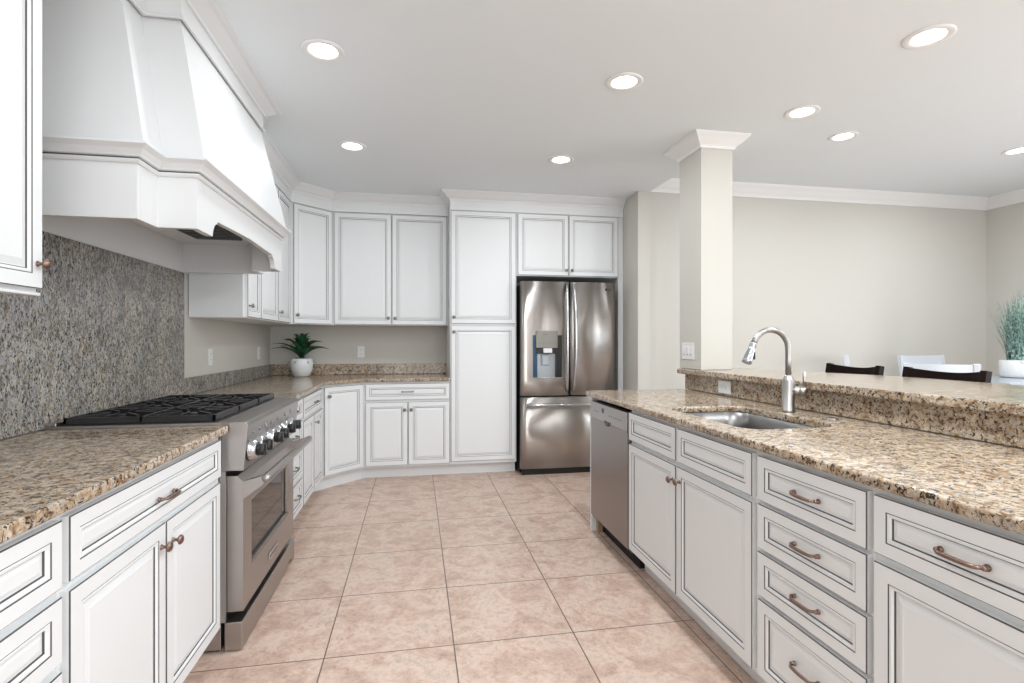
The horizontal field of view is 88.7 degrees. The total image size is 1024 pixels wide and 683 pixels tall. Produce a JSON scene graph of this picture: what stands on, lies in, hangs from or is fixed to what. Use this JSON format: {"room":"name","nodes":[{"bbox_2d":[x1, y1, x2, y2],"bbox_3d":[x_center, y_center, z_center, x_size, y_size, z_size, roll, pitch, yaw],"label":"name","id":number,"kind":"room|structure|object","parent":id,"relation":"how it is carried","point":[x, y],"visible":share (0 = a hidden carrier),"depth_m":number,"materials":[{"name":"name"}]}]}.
{"room":"kitchen","nodes":[
{"label":"kitchen","id":0,"kind":"room"},
{"bbox_2d":[0,273,269,440],"bbox_3d":[-1.714,-0.064,1.164,0.150,2.620,8.310,0,0,-10],"label":"wall","id":1,"kind":"structure","parent":0,"point":[234,345],"depth_m":3.78,"materials":[{"name":"grey paint"}]},
{"bbox_2d":[0,0,51,295],"bbox_3d":[-1.426,-0.692,1.053,0.366,1.124,0.888,0,0,-10],"label":"upper cabinet","id":2,"kind":"object","parent":1,"relation":"attached to","point":[21,263],"visible":1,"depth_m":1.43,"materials":[{"name":"white paint"}]},
{"bbox_2d":[0,231,183,439],"bbox_3d":[-1.744,-0.040,1.805,0.020,0.748,2.782,0,0,-10],"label":"backsplash","id":3,"kind":"structure","parent":1,"relation":"attached to","point":[104,329],"depth_m":2.24,"materials":[{"name":"grey stone"}]},
{"bbox_2d":[42,216,189,273],"bbox_3d":[-1.849,-0.502,2.356,0.013,0.173,1.853,0,0,-10],"label":"wall panel","id":4,"kind":"object","parent":1,"relation":"attached to","point":[121,236],"visible":0.56,"depth_m":2.51,"materials":[{"name":"white paint"}]},
{"bbox_2d":[42,0,291,273],"bbox_3d":[-1.551,-0.895,2.501,0.651,0.956,1.620,0,0,-10],"label":"range hood","id":5,"kind":"object","parent":1,"relation":"attached to","point":[153,111],"visible":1,"depth_m":1.93,"materials":[{"name":"white paint"}]},
{"bbox_2d":[208,349,212,365],"bbox_3d":[-2.086,0.111,3.622,0.008,0.115,0.070,0,0,-10],"label":"wall outlet","id":6,"kind":"object","parent":1,"relation":"attached to","point":[210,351],"visible":1,"depth_m":3.61,"materials":[{"name":"white plastic"}]},
{"bbox_2d":[184,364,271,394],"bbox_3d":[-2.173,0.281,4.135,0.020,0.107,1.952,0,0,-10],"label":"backsplash","id":7,"kind":"structure","parent":1,"relation":"attached to","point":[197,384],"depth_m":3.82,"materials":[{"name":"grey stone"}]},
{"bbox_2d":[189,185,290,323],"bbox_3d":[-1.951,-0.679,3.906,0.366,1.060,1.230,0,0,-10],"label":"upper cabinet","id":8,"kind":"object","parent":1,"relation":"attached to","point":[265,298],"visible":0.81,"depth_m":3.39,"materials":[{"name":"white paint"}]},
{"bbox_2d":[257,347,259,358],"bbox_3d":[-2.291,0.109,4.739,0.008,0.115,0.070,0,0,-10],"label":"wall outlet","id":9,"kind":"object","parent":1,"relation":"attached to","point":[258,348],"visible":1,"depth_m":4.72,"materials":[{"name":"white plastic"}]},
{"bbox_2d":[259,202,333,325],"bbox_3d":[-1.992,-0.679,4.852,0.628,1.060,0.644,0,0,-10],"label":"upper cabinet","id":10,"kind":"object","parent":1,"relation":"attached to","point":[311,227],"visible":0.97,"depth_m":4.70,"materials":[{"name":"white paint"}]},
{"bbox_2d":[262,132,447,216],"bbox_3d":[-1.354,-1.292,4.364,1.706,0.164,1.835,0,0,-10],"label":"trim","id":11,"kind":"structure","parent":10,"relation":"on","point":[286,180],"depth_m":4.87,"materials":[{"name":"white paint"}]},
{"bbox_2d":[270,283,519,374],"bbox_3d":[-0.707,-0.064,5.498,3.400,2.620,0.150,0,0,-10],"label":"wall","id":12,"kind":"structure","parent":0,"point":[383,344],"depth_m":5.28,"materials":[{"name":"grey paint"}]},
{"bbox_2d":[272,363,445,374],"bbox_3d":[-1.521,0.281,5.260,1.710,0.107,0.021,0,0,-10],"label":"backsplash","id":13,"kind":"structure","parent":12,"relation":"attached to","point":[383,368],"depth_m":5.26,"materials":[{"name":"brown stone"}]},
{"bbox_2d":[357,346,364,357],"bbox_3d":[-1.520,0.110,5.267,0.070,0.115,0.008,0,0,-10],"label":"wall outlet","id":14,"kind":"object","parent":12,"relation":"attached to","point":[360,349],"visible":1,"depth_m":5.26,"materials":[{"name":"white plastic"}]},
{"bbox_2d":[332,212,447,326],"bbox_3d":[-1.178,-0.679,5.133,1.079,1.060,0.386,0,0,-10],"label":"upper cabinet","id":15,"kind":"object","parent":12,"relation":"attached to","point":[388,269],"visible":1,"depth_m":4.97,"materials":[{"name":"white paint"}]},
{"bbox_2d":[183,466,756,682],"bbox_3d":[1.988,1.296,1.820,7.770,0.100,8.460,0,0,-10],"label":"floor","id":16,"kind":"structure","parent":0,"point":[486,577],"depth_m":2.50,"materials":[{"name":"tile"}]},
{"bbox_2d":[0,517,61,682],"bbox_3d":[-1.220,0.807,0.802,0.671,0.878,0.579,0,0,-10],"label":"base cabinet","id":17,"kind":"object","parent":16,"relation":"on","point":[31,560],"visible":0.95,"depth_m":1.04,"materials":[{"name":"white paint"}]},
{"bbox_2d":[55,438,220,682],"bbox_3d":[-1.358,0.807,1.555,0.672,0.878,0.951,0,0,-10],"label":"base cabinet","id":18,"kind":"object","parent":16,"relation":"on","point":[139,592],"visible":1,"depth_m":1.48,"materials":[{"name":"white paint"}]},
{"bbox_2d":[0,426,227,543],"bbox_3d":[-1.305,0.351,1.263,0.643,0.030,1.556,0,0,-10],"label":"countertop","id":19,"kind":"structure","parent":18,"relation":"on","point":[45,475],"depth_m":1.45,"materials":[{"name":"brown stone"}]},
{"bbox_2d":[45,393,311,651],"bbox_3d":[-1.456,0.769,2.499,0.796,0.954,0.916,0,0,-10],"label":"range","id":20,"kind":"object","parent":16,"relation":"on","point":[258,452],"visible":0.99,"depth_m":2.22,"materials":[{"name":"silver metal"}]},
{"bbox_2d":[289,398,301,519],"bbox_3d":[-1.665,0.807,3.218,0.671,0.878,0.549,0,0,-10],"label":"base cabinet","id":21,"kind":"object","parent":16,"relation":"on","point":[297,460],"visible":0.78,"depth_m":3.39,"materials":[{"name":"white paint"}]},
{"bbox_2d":[191,373,449,398],"bbox_3d":[-1.317,0.351,4.152,1.708,0.030,2.272,0,0,-10],"label":"countertop","id":22,"kind":"structure","parent":21,"relation":"on","point":[282,386],"depth_m":4.34,"materials":[{"name":"brown stone"}]},
{"bbox_2d":[272,333,327,376],"bbox_3d":[-2.012,0.130,4.958,0.516,0.411,0.470,0,0,-10],"label":"potted succulent","id":23,"kind":"object","parent":22,"relation":"on","point":[301,366],"visible":1,"depth_m":4.89,"materials":[{"name":"green plant"}]},
{"bbox_2d":[290,358,312,376],"bbox_3d":[-1.992,0.249,4.956,0.208,0.172,0.208,0,0,-10],"label":"pot","id":24,"kind":"object","parent":23,"relation":"attached to","point":[300,367],"depth_m":4.88,"materials":[{"name":"white ceramic"}]},
{"bbox_2d":[300,387,322,505],"bbox_3d":[-1.786,0.807,3.879,0.672,0.878,0.792,0,0,-10],"label":"base cabinet","id":25,"kind":"object","parent":16,"relation":"on","point":[312,412],"visible":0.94,"depth_m":3.88,"materials":[{"name":"white paint"}]},
{"bbox_2d":[313,382,364,491],"bbox_3d":[-1.815,0.807,4.745,0.938,0.878,0.920,0,0,-10],"label":"base cabinet","id":26,"kind":"object","parent":16,"relation":"on","point":[343,404],"visible":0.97,"depth_m":4.49,"materials":[{"name":"white paint"}]},
{"bbox_2d":[364,381,449,477],"bbox_3d":[-0.999,0.807,5.026,0.768,0.878,0.652,0,0,-10],"label":"base cabinet","id":27,"kind":"object","parent":16,"relation":"on","point":[407,424],"visible":0.99,"depth_m":4.75,"materials":[{"name":"white paint"}]},
{"bbox_2d":[446,210,515,473],"bbox_3d":[-0.315,0.018,5.152,0.622,2.455,0.652,0,0,-10],"label":"pantry cabinet","id":28,"kind":"object","parent":16,"relation":"on","point":[481,328],"visible":1,"depth_m":4.87,"materials":[{"name":"white paint"}]},
{"bbox_2d":[515,281,614,474],"bbox_3d":[0.480,0.346,5.212,0.921,1.800,0.763,0,0,-10],"label":"refrigerator","id":29,"kind":"object","parent":16,"relation":"on","point":[565,331],"visible":0.95,"depth_m":4.89,"materials":[{"name":"silver metal"}]},
{"bbox_2d":[516,213,622,389],"bbox_3d":[0.515,0.018,5.305,1.062,2.455,0.652,0,0,-10],"label":"upper cabinet","id":30,"kind":"object","parent":16,"relation":"on","point":[553,248],"visible":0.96,"depth_m":5.04,"materials":[{"name":"white paint"}]},
{"bbox_2d":[440,189,626,217],"bbox_3d":[0.170,-1.292,5.221,1.771,0.164,0.703,0,0,-10],"label":"trim","id":31,"kind":"structure","parent":30,"relation":"on","point":[455,199],"depth_m":4.93,"materials":[{"name":"white paint"}]},
{"bbox_2d":[590,397,601,530],"bbox_3d":[0.869,0.807,3.511,0.710,0.878,0.032,0,0,-10],"label":"end panel","id":32,"kind":"object","parent":16,"relation":"on","point":[592,518],"visible":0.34,"depth_m":3.46,"materials":[{"name":"white paint"}]},
{"bbox_2d":[590,400,644,568],"bbox_3d":[0.858,0.817,3.183,0.600,0.858,0.598,0,0,-10],"label":"dishwasher","id":33,"kind":"object","parent":16,"relation":"on","point":[610,441],"visible":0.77,"depth_m":3.08,"materials":[{"name":"silver metal"}]},
{"bbox_2d":[629,410,766,682],"bbox_3d":[1.059,0.807,2.365,0.742,0.878,1.066,0,0,-10],"label":"base cabinet","id":34,"kind":"object","parent":16,"relation":"on","point":[693,494],"visible":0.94,"depth_m":2.13,"materials":[{"name":"white paint"}]},
{"bbox_2d":[758,451,876,682],"bbox_3d":[1.197,0.807,1.613,0.741,0.878,0.461,0,0,-10],"label":"base cabinet","id":35,"kind":"object","parent":16,"relation":"on","point":[816,554],"visible":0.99,"depth_m":1.51,"materials":[{"name":"white paint"}]},
{"bbox_2d":[843,355,850,366],"bbox_3d":[3.314,0.689,4.787,0.482,1.115,0.425,0,0,34],"label":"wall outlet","id":36,"kind":"object","parent":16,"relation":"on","point":[846,362],"visible":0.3,"depth_m":4.74,"materials":[{"name":"white paint"}]},
{"bbox_2d":[825,363,883,374],"bbox_3d":[2.058,0.700,3.424,0.507,1.093,0.433,0,0,-10],"label":"bar stool","id":37,"kind":"object","parent":16,"relation":"on","point":[830,367],"visible":0.17,"depth_m":3.50,"materials":[{"name":"black wood"}]},
{"bbox_2d":[897,355,944,376],"bbox_3d":[4.048,0.692,4.901,0.575,1.110,0.492,0,0,-16],"label":"dining chair","id":38,"kind":"object","parent":16,"relation":"on","point":[928,359],"visible":0.22,"depth_m":5.12,"materials":[{"name":"white paint"}]},
{"bbox_2d":[903,363,980,372],"bbox_3d":[2.852,0.695,3.537,0.390,1.103,0.487,0,0,30],"label":"dining chair","id":39,"kind":"object","parent":16,"relation":"on","point":[933,367],"visible":0.13,"depth_m":3.31,"materials":[{"name":"white paint"}]},
{"bbox_2d":[902,366,991,382],"bbox_3d":[2.167,0.698,2.831,0.507,1.096,0.463,0,0,-10],"label":"bar stool","id":40,"kind":"object","parent":16,"relation":"on","point":[982,376],"visible":0.16,"depth_m":2.87,"materials":[{"name":"black wood"}]},
{"bbox_2d":[874,489,1023,682],"bbox_3d":[1.291,0.807,1.101,0.742,0.878,0.577,0,0,-10],"label":"base cabinet","id":41,"kind":"object","parent":16,"relation":"on","point":[949,586],"visible":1,"depth_m":1.14,"materials":[{"name":"white paint"}]},
{"bbox_2d":[586,389,1023,534],"bbox_3d":[1.110,0.346,2.192,0.740,0.040,2.910,0,0,-10],"label":"countertop","id":42,"kind":"structure","parent":41,"relation":"on","point":[983,482],"depth_m":1.59,"materials":[{"name":"brown stone"}]},
{"bbox_2d":[686,412,813,428],"bbox_3d":[1.036,0.458,2.351,0.464,0.181,0.714,0,0,-10],"label":"sink","id":43,"kind":"object","parent":42,"relation":"in","point":[737,419],"visible":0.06,"depth_m":2.65,"materials":[{"name":"silver metal"}]},
{"bbox_2d":[742,327,807,411],"bbox_3d":[1.234,0.134,2.464,0.312,0.402,0.090,0,0,-10],"label":"faucet","id":44,"kind":"object","parent":42,"relation":"on","point":[789,390],"visible":1,"depth_m":2.47,"materials":[{"name":"silver metal"}]},
{"bbox_2d":[991,375,1023,384],"bbox_3d":[4.289,0.781,4.460,1.250,0.930,0.820,0,0,-10],"label":"dining table","id":45,"kind":"object","parent":16,"relation":"on","point":[997,379],"visible":0.17,"depth_m":4.19,"materials":[{"name":"grey"}]},
{"bbox_2d":[987,290,1023,377],"bbox_3d":[4.406,-0.088,4.535,0.505,0.806,0.479,0,0,-10],"label":"potted grass","id":46,"kind":"object","parent":45,"relation":"on","point":[1013,366],"depth_m":4.49,"materials":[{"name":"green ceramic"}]},
{"bbox_2d":[999,359,1023,377],"bbox_3d":[4.402,0.239,4.532,0.273,0.151,0.273,0,0,35],"label":"pot","id":47,"kind":"object","parent":46,"relation":"attached to","point":[1012,368],"depth_m":4.48,"materials":[{"name":"white ceramic"}]},
{"bbox_2d":[215,0,1023,197],"bbox_3d":[0.175,-1.524,1.537,4.100,0.300,8.360,0,0,-10],"label":"ceiling","id":48,"kind":"structure","parent":0,"point":[480,95],"depth_m":2.68,"materials":[{"name":"white paint"}]},
{"bbox_2d":[301,39,344,61],"bbox_3d":[-0.893,-1.369,2.474,0.196,0.007,0.196,0,0,-10],"label":"recessed light","id":49,"kind":"object","parent":48,"relation":"in","point":[322,50],"visible":1,"depth_m":2.47,"materials":[{"name":"white paint"}]},
{"bbox_2d":[338,141,366,151],"bbox_3d":[-1.126,-1.369,3.687,0.196,0.007,0.196,0,0,-10],"label":"recessed light","id":50,"kind":"object","parent":48,"relation":"in","point":[352,146],"visible":1,"depth_m":3.69,"materials":[{"name":"white paint"}]},
{"bbox_2d":[548,155,573,164],"bbox_3d":[0.371,-1.369,3.963,0.196,0.007,0.196,0,0,-10],"label":"recessed light","id":51,"kind":"object","parent":48,"relation":"in","point":[559,159],"visible":1,"depth_m":3.95,"materials":[{"name":"white paint"}]},
{"bbox_2d":[605,72,642,90],"bbox_3d":[0.595,-1.369,2.773,0.196,0.007,0.196,0,0,-10],"label":"recessed light","id":52,"kind":"object","parent":48,"relation":"in","point":[627,81],"visible":1,"depth_m":2.76,"materials":[{"name":"white paint"}]},
{"bbox_2d":[784,105,820,119],"bbox_3d":[1.740,-1.369,3.140,0.196,0.007,0.196,0,0,-10],"label":"recessed light","id":53,"kind":"object","parent":48,"relation":"in","point":[801,112],"visible":1,"depth_m":3.13,"materials":[{"name":"white paint"}]},
{"bbox_2d":[902,24,956,48],"bbox_3d":[1.880,-1.369,2.361,0.196,0.007,0.196,0,0,-10],"label":"recessed light","id":54,"kind":"object","parent":48,"relation":"in","point":[932,35],"visible":1,"depth_m":2.35,"materials":[{"name":"white paint"}]},
{"bbox_2d":[623,191,649,389],"bbox_3d":[1.111,-0.064,5.344,0.120,2.620,1.110,0,0,-10],"label":"wall","id":55,"kind":"structure","parent":0,"point":[636,211],"depth_m":4.81,"materials":[{"name":"grey paint"}]},
{"bbox_2d":[650,178,1023,209],"bbox_3d":[3.801,-1.446,1.696,3.850,0.115,7.160,0,0,-10],"label":"trim","id":56,"kind":"structure","parent":55,"relation":"attached to","point":[739,189],"depth_m":5.22,"materials":[{"name":"white paint"}]},
{"bbox_2d":[650,192,985,389],"bbox_3d":[3.139,-0.129,5.291,3.850,2.750,0.150,0,0,-10],"label":"wall","id":57,"kind":"structure","parent":0,"point":[872,284],"depth_m":5.23,"materials":[{"name":"grey paint"}]},
{"bbox_2d":[672,12,1023,196],"bbox_3d":[3.831,-1.604,1.752,4.170,0.200,7.460,0,0,-10],"label":"ceiling","id":58,"kind":"structure","parent":0,"point":[945,126],"depth_m":3.89,"materials":[{"name":"white paint"}]},
{"bbox_2d":[828,131,858,141],"bbox_3d":[2.434,-1.500,3.846,0.196,0.007,0.196,0,0,-10],"label":"recessed light","id":59,"kind":"object","parent":58,"relation":"in","point":[843,136],"visible":1,"depth_m":3.84,"materials":[{"name":"white paint"}]},
{"bbox_2d":[1001,146,1023,155],"bbox_3d":[3.994,-1.500,4.131,0.196,0.007,0.196,0,0,-10],"label":"recessed light","id":60,"kind":"object","parent":58,"relation":"in","point":[1019,150],"visible":1,"depth_m":4.14,"materials":[{"name":"white paint"}]},
{"bbox_2d":[688,389,1023,449],"bbox_3d":[1.615,0.739,2.277,0.238,1.015,2.895,0,0,-10],"label":"wall","id":61,"kind":"structure","parent":0,"point":[688,389],"depth_m":2.10,"materials":[{"name":"stone"}]},
{"bbox_2d":[677,368,1023,415],"bbox_3d":[1.831,0.211,2.325,0.798,0.035,3.010,0,0,-10],"label":"breakfast bar","id":62,"kind":"object","parent":61,"relation":"on","point":[981,396],"visible":0.93,"depth_m":2.23,"materials":[{"name":"brown stone"}]},
{"bbox_2d":[663,129,751,369],"bbox_3d":[1.347,-0.590,3.649,0.400,1.566,0.460,0,0,-10],"label":"column","id":63,"kind":"structure","parent":62,"relation":"on","point":[704,157],"depth_m":3.52,"materials":[{"name":"grey paint"}]},
{"bbox_2d":[682,343,693,359],"bbox_3d":[1.225,0.070,3.647,0.009,0.115,0.160,0,0,-10],"label":"light switch","id":64,"kind":"object","parent":63,"relation":"attached to","point":[687,348],"visible":1,"depth_m":3.63,"materials":[{"name":"white plastic"}]},
{"bbox_2d":[685,374,1023,447],"bbox_3d":[1.487,0.282,2.254,0.021,0.105,2.895,0,0,-10],"label":"backsplash","id":65,"kind":"structure","parent":61,"relation":"attached to","point":[992,427],"depth_m":2.06,"materials":[{"name":"brown stone"}]},
{"bbox_2d":[718,380,730,394],"bbox_3d":[1.298,0.282,3.199,0.008,0.078,0.130,0,0,-10],"label":"wall outlet","id":66,"kind":"object","parent":65,"relation":"attached to","point":[724,387],"visible":1,"depth_m":3.19,"materials":[{"name":"white plastic"}]},
{"bbox_2d":[986,202,1023,374],"bbox_3d":[5.763,-0.129,2.083,0.150,2.750,7.410,0,0,-10],"label":"wall","id":67,"kind":"structure","parent":0,"point":[1005,224],"depth_m":5.43,"materials":[{"name":"grey paint"}]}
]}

